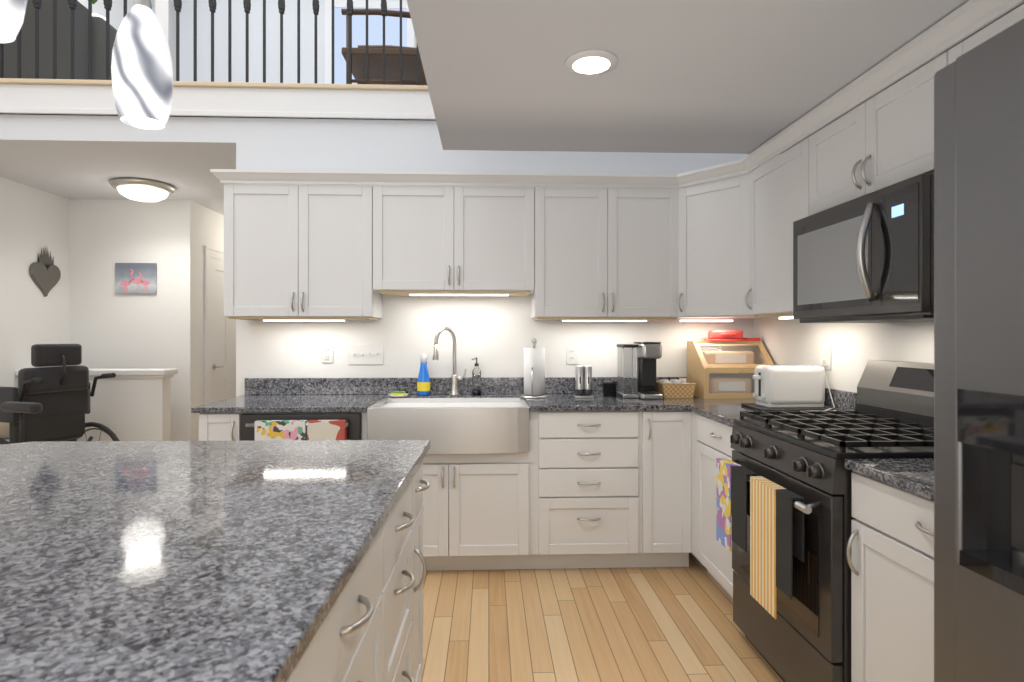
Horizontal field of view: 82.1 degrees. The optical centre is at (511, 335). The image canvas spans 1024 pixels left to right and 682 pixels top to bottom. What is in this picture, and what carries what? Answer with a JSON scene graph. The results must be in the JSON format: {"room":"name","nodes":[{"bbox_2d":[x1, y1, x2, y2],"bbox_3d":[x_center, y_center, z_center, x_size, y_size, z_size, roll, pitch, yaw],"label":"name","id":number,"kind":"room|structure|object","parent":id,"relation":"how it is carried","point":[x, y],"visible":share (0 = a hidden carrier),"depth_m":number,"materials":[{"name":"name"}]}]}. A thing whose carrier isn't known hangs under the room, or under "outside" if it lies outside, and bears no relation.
{"room":"kitchen","nodes":[
{"label":"kitchen","id":0,"kind":"room"},
{"bbox_2d":[0,0,133,387],"bbox_3d":[-3.865,-1.420,2.297,0.120,5.400,10.100,0,0,-2],"label":"wall","id":1,"kind":"structure","parent":0,"point":[33,221],"depth_m":4.76,"materials":[{"name":"white paint"}]},
{"bbox_2d":[29,247,60,296],"bbox_3d":[-3.894,-0.542,4.908,0.028,0.436,0.322,0,0,-2],"label":"wall decoration","id":2,"kind":"object","parent":1,"relation":"attached to","point":[45,279],"visible":0.96,"depth_m":4.89,"materials":[{"name":"grey metal"}]},
{"bbox_2d":[15,369,177,440],"bbox_3d":[-3.327,0.774,4.730,1.149,1.009,0.200,0,0,-2],"label":"wall","id":3,"kind":"structure","parent":0,"point":[130,404],"depth_m":4.68,"materials":[{"name":"white paint"}]},
{"bbox_2d":[0,114,235,214],"bbox_3d":[-2.869,-1.377,5.514,2.130,0.335,3.750,0,0,-2],"label":"ceiling","id":4,"kind":"structure","parent":0,"point":[76,157],"depth_m":3.92,"materials":[{"name":"white paint"}]},
{"bbox_2d":[4,0,96,79],"bbox_3d":[-3.246,-2.117,4.053,0.921,1.086,0.321,0,0,-2],"label":"plant","id":5,"kind":"object","parent":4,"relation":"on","point":[46,43],"visible":0.54,"depth_m":3.90,"materials":[{"name":"grey"}]},
{"bbox_2d":[92,13,105,19],"bbox_3d":[-3.714,-2.209,5.255,0.260,1.270,0.260,0,0,-2],"label":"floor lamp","id":6,"kind":"object","parent":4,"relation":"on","point":[93,14],"visible":0.04,"depth_m":5.20,"materials":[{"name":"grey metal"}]},
{"bbox_2d":[92,16,116,79],"bbox_3d":[-3.386,-1.908,4.568,0.960,0.724,0.900,0,0,-2],"label":"sofa","id":7,"kind":"object","parent":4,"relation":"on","point":[98,48],"visible":0.1,"depth_m":4.15,"materials":[{"name":"grey fabric"}]},
{"bbox_2d":[109,177,175,201],"bbox_3d":[-2.951,-1.145,4.705,0.450,0.129,0.450,0,0,-2],"label":"flush ceiling light","id":8,"kind":"object","parent":4,"relation":"attached to","point":[142,190],"visible":1,"depth_m":4.58,"materials":[{"name":"white glass"}]},
{"bbox_2d":[69,199,196,440],"bbox_3d":[-3.400,0.035,5.288,1.050,2.490,0.120,0,0,-2],"label":"wall","id":9,"kind":"structure","parent":0,"point":[109,328],"depth_m":5.23,"materials":[{"name":"white paint"}]},
{"bbox_2d":[115,263,156,293],"bbox_3d":[-3.337,-0.510,5.214,0.350,0.270,0.028,0,0,-2],"label":"framed picture","id":10,"kind":"object","parent":9,"relation":"attached to","point":[135,278],"visible":1,"depth_m":5.21,"materials":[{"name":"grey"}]},
{"bbox_2d":[197,204,223,440],"bbox_3d":[-2.976,0.035,6.326,0.120,2.490,1.920,0,0,-2],"label":"wall","id":11,"kind":"structure","parent":0,"point":[210,227],"depth_m":5.47,"materials":[{"name":"white paint"}]},
{"bbox_2d":[204,245,235,403],"bbox_3d":[-2.868,0.217,5.980,0.066,2.124,0.964,0,0,-2],"label":"hall door","id":12,"kind":"structure","parent":11,"relation":"in","point":[219,355],"depth_m":5.74,"materials":[{"name":"white paint"}]},
{"bbox_2d":[151,0,416,83],"bbox_3d":[-1.198,-2.833,6.517,5.550,2.575,0.120,0,0,-2],"label":"wall","id":13,"kind":"structure","parent":0,"point":[238,43],"depth_m":6.39,"materials":[{"name":"white paint"}]},
{"bbox_2d":[325,0,414,83],"bbox_3d":[-1.554,-2.925,6.422,0.970,1.470,0.039,0,0,-2],"label":"window","id":14,"kind":"structure","parent":13,"relation":"in","point":[375,30],"depth_m":6.42,"materials":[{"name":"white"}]},
{"bbox_2d":[236,118,753,396],"bbox_3d":[-0.023,-0.133,3.812,3.420,2.825,0.120,0,0,-2],"label":"wall","id":15,"kind":"structure","parent":0,"point":[495,335],"depth_m":3.73,"materials":[{"name":"white paint"}]},
{"bbox_2d":[0,78,435,120],"bbox_3d":[-1.146,-1.469,3.735,5.430,0.208,0.145,0,0,-2],"label":"trim","id":16,"kind":"structure","parent":15,"relation":"attached to","point":[71,97],"depth_m":3.66,"materials":[{"name":"white paint"}]},
{"bbox_2d":[0,0,418,84],"bbox_3d":[-1.848,-2.122,3.719,4.006,1.097,0.100,0,0,-2],"label":"railing","id":17,"kind":"object","parent":16,"relation":"on","point":[167,13],"visible":0.54,"depth_m":3.69,"materials":[{"name":"black metal"}]},
{"bbox_2d":[322,344,332,362],"bbox_3d":[-1.162,0.111,3.701,0.072,0.120,0.010,0,0,-2],"label":"electrical outlet","id":18,"kind":"object","parent":15,"relation":"attached to","point":[327,353],"visible":1,"depth_m":3.70,"materials":[{"name":"white plastic"}]},
{"bbox_2d":[348,345,382,364],"bbox_3d":[-0.921,0.121,3.705,0.212,0.120,0.020,0,0,-2],"label":"switch plate","id":19,"kind":"object","parent":15,"relation":"attached to","point":[365,354],"visible":1,"depth_m":3.69,"materials":[{"name":"white plastic"}]},
{"bbox_2d":[566,345,577,363],"bbox_3d":[0.384,0.122,3.763,0.072,0.120,0.010,0,0,-2],"label":"electrical outlet","id":20,"kind":"object","parent":15,"relation":"attached to","point":[571,354],"visible":1,"depth_m":3.76,"materials":[{"name":"white plastic"}]},
{"bbox_2d":[421,553,782,681],"bbox_3d":[-1.087,1.310,2.408,5.920,0.060,10.300,0,0,-2],"label":"floor","id":21,"kind":"structure","parent":0,"point":[655,624],"depth_m":2.57,"materials":[{"name":"brown wood"}]},
{"bbox_2d":[0,344,119,444],"bbox_3d":[-3.292,0.667,4.049,0.963,1.225,0.704,0,0,18],"label":"wheelchair","id":22,"kind":"object","parent":21,"relation":"on","point":[44,401],"visible":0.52,"depth_m":3.93,"materials":[{"name":"grey fabric"}]},
{"bbox_2d":[284,448,429,681],"bbox_3d":[-1.129,0.840,0.807,1.774,0.878,2.465,0,0,-1],"label":"kitchen island","id":23,"kind":"object","parent":21,"relation":"on","point":[372,631],"depth_m":1.33,"materials":[{"name":"wood"}]},
{"bbox_2d":[0,440,429,681],"bbox_3d":[-1.164,0.386,0.798,1.805,0.030,2.550,0,0,-1],"label":"island countertop","id":24,"kind":"structure","parent":23,"relation":"on","point":[121,561],"depth_m":1.02,"materials":[{"name":"grey stone"}]},
{"bbox_2d":[191,0,1023,681],"bbox_3d":[-0.001,0.170,1.936,3.284,2.218,3.629,0,0,-2],"label":"kitchen cabinets","id":25,"kind":"object","parent":21,"relation":"on","point":[561,476],"visible":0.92,"depth_m":3.15,"materials":[{"name":"white wood"}]},
{"bbox_2d":[388,391,407,396],"bbox_3d":[-0.695,0.355,3.595,0.124,0.028,0.124,0,0,-2],"label":"dish","id":26,"kind":"object","parent":25,"relation":"on","point":[398,394],"visible":1,"depth_m":3.56,"materials":[{"name":"white plastic"}]},
{"bbox_2d":[417,354,429,395],"bbox_3d":[-0.547,0.240,3.641,0.081,0.258,0.081,0,0,-2],"label":"dish soap bottle","id":27,"kind":"object","parent":25,"relation":"on","point":[423,384],"visible":1,"depth_m":3.62,"materials":[{"name":"blue plastic"}]},
{"bbox_2d":[432,326,466,395],"bbox_3d":[-0.378,0.157,3.589,0.200,0.426,0.192,0,0,-2],"label":"faucet","id":28,"kind":"object","parent":25,"relation":"on","point":[455,378],"depth_m":3.64,"materials":[{"name":"grey metal"}]},
{"bbox_2d":[472,357,480,394],"bbox_3d":[-0.222,0.252,3.664,0.058,0.235,0.054,0,0,-2],"label":"soap dispenser","id":29,"kind":"object","parent":25,"relation":"on","point":[476,380],"visible":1,"depth_m":3.65,"materials":[{"name":"clear glass"}]},
{"bbox_2d":[520,338,547,397],"bbox_3d":[0.135,0.191,3.548,0.170,0.357,0.171,0,0,-2],"label":"paper towel holder","id":30,"kind":"object","parent":25,"relation":"on","point":[534,371],"visible":1,"depth_m":3.49,"materials":[{"name":"white paper"}]},
{"bbox_2d":[574,365,593,397],"bbox_3d":[0.429,0.274,3.520,0.110,0.192,0.070,0,0,-2],"label":"salt","id":31,"kind":"object","parent":25,"relation":"on","point":[583,377],"visible":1,"depth_m":3.50,"materials":[{"name":"silver metal"}]},
{"bbox_2d":[603,378,616,396],"bbox_3d":[0.597,0.314,3.587,0.084,0.112,0.084,0,0,-2],"label":"canister","id":32,"kind":"object","parent":25,"relation":"on","point":[609,387],"visible":1,"depth_m":3.55,"materials":[{"name":"black plastic"}]},
{"bbox_2d":[616,342,662,398],"bbox_3d":[0.763,0.203,3.538,0.218,0.332,0.270,0,0,-2],"label":"coffee maker","id":33,"kind":"object","parent":25,"relation":"on","point":[636,369],"visible":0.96,"depth_m":3.48,"materials":[{"name":"silver metal"}]},
{"bbox_2d":[655,375,695,397],"bbox_3d":[0.994,0.304,3.568,0.224,0.132,0.200,0,0,-2],"label":"basket","id":34,"kind":"object","parent":25,"relation":"on","point":[677,388],"visible":0.96,"depth_m":3.48,"materials":[{"name":"beige wicker"}]},
{"bbox_2d":[687,341,773,398],"bbox_3d":[1.337,0.202,3.604,0.432,0.335,0.306,0,0,-2],"label":"bread box","id":35,"kind":"object","parent":25,"relation":"on","point":[721,369],"visible":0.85,"depth_m":3.56,"materials":[{"name":"brown wood"}]},
{"bbox_2d":[703,330,759,340],"bbox_3d":[1.381,0.001,3.691,0.327,0.068,0.115,0,0,-2],"label":"butter dish","id":36,"kind":"object","parent":35,"relation":"on","point":[725,335],"visible":1,"depth_m":3.65,"materials":[{"name":"red plastic"}]},
{"bbox_2d":[741,359,835,410],"bbox_3d":[1.404,0.245,2.970,0.374,0.250,0.298,0,0,-2],"label":"toaster","id":37,"kind":"object","parent":25,"relation":"on","point":[789,387],"visible":0.94,"depth_m":2.90,"materials":[{"name":"white plastic"}]},
{"bbox_2d":[716,360,933,681],"bbox_3d":[1.244,0.692,2.162,0.741,1.174,0.746,0,0,-2],"label":"gas range","id":38,"kind":"object","parent":21,"relation":"on","point":[784,489],"visible":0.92,"depth_m":2.02,"materials":[{"name":"black metal"}]},
{"bbox_2d":[934,19,1023,681],"bbox_3d":[1.193,0.402,0.618,0.946,1.754,0.920,0,0,-2],"label":"refrigerator","id":39,"kind":"object","parent":21,"relation":"on","point":[978,363],"visible":1,"depth_m":0.97,"materials":[{"name":"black metal"}]},
{"bbox_2d":[407,0,1023,153],"bbox_3d":[0.736,-1.113,0.230,1.950,0.335,5.600,0,0,-2],"label":"ceiling","id":40,"kind":"structure","parent":0,"point":[721,76],"depth_m":2.06,"materials":[{"name":"paint"}]},
{"bbox_2d":[565,49,617,75],"bbox_3d":[0.274,-0.938,2.030,0.184,0.012,0.184,0,0,-2],"label":"recessed light","id":41,"kind":"object","parent":40,"relation":"in","point":[594,62],"visible":1,"depth_m":2.01,"materials":[{"name":"white paint"}]},
{"bbox_2d":[754,154,933,392],"bbox_3d":[1.756,-1.420,0.646,0.120,5.400,6.350,0,0,-2],"label":"wall","id":42,"kind":"structure","parent":0,"point":[855,347],"depth_m":2.84,"materials":[{"name":"white paint"}]},
{"bbox_2d":[822,346,830,369],"bbox_3d":[1.596,0.112,2.982,0.009,0.120,0.072,0,0,-2],"label":"electrical outlet","id":43,"kind":"object","parent":42,"relation":"attached to","point":[826,352],"visible":0.79,"depth_m":2.97,"materials":[{"name":"white plastic"}]},
{"bbox_2d":[793,173,933,322],"bbox_3d":[1.399,-0.275,2.178,0.460,0.440,0.760,0,0,-2],"label":"over-the-range microwave","id":44,"kind":"object","parent":42,"relation":"attached to","point":[868,258],"visible":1,"depth_m":2.01,"materials":[{"name":"black metal"}]},
{"bbox_3d":[-0.098,-1.378,5.686,3.420,0.335,3.630,0,0,-2],"label":"loft","id":45,"kind":"object","parent":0,"visible":0},
{"bbox_2d":[341,9,426,84],"bbox_3d":[-0.878,-2.139,4.408,0.852,1.122,0.560,0,0,-2],"label":"rocking chair","id":46,"kind":"object","parent":45,"relation":"on","point":[392,64],"visible":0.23,"depth_m":4.18,"materials":[{"name":"brown wood"}]},
{"bbox_3d":[-1.092,-4.170,2.398,5.670,0.100,10.320,0,0,-2],"label":"ceiling","id":47,"kind":"structure","parent":0,"visible":0},
{"bbox_2d":[0,0,27,42],"bbox_3d":[-0.921,-2.325,1.014,0.138,3.589,0.138,0,0,-2],"label":"pendant light","id":48,"kind":"object","parent":47,"relation":"hanging from","point":[12,13],"visible":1,"depth_m":1.02,"materials":[{"name":"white glass"}]},
{"bbox_2d":[111,0,172,129],"bbox_3d":[-0.962,-2.337,1.533,0.138,3.564,0.138,0,0,-2],"label":"pendant light","id":49,"kind":"object","parent":47,"relation":"hanging from","point":[142,74],"visible":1,"depth_m":1.49,"materials":[{"name":"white glass"}]}
]}

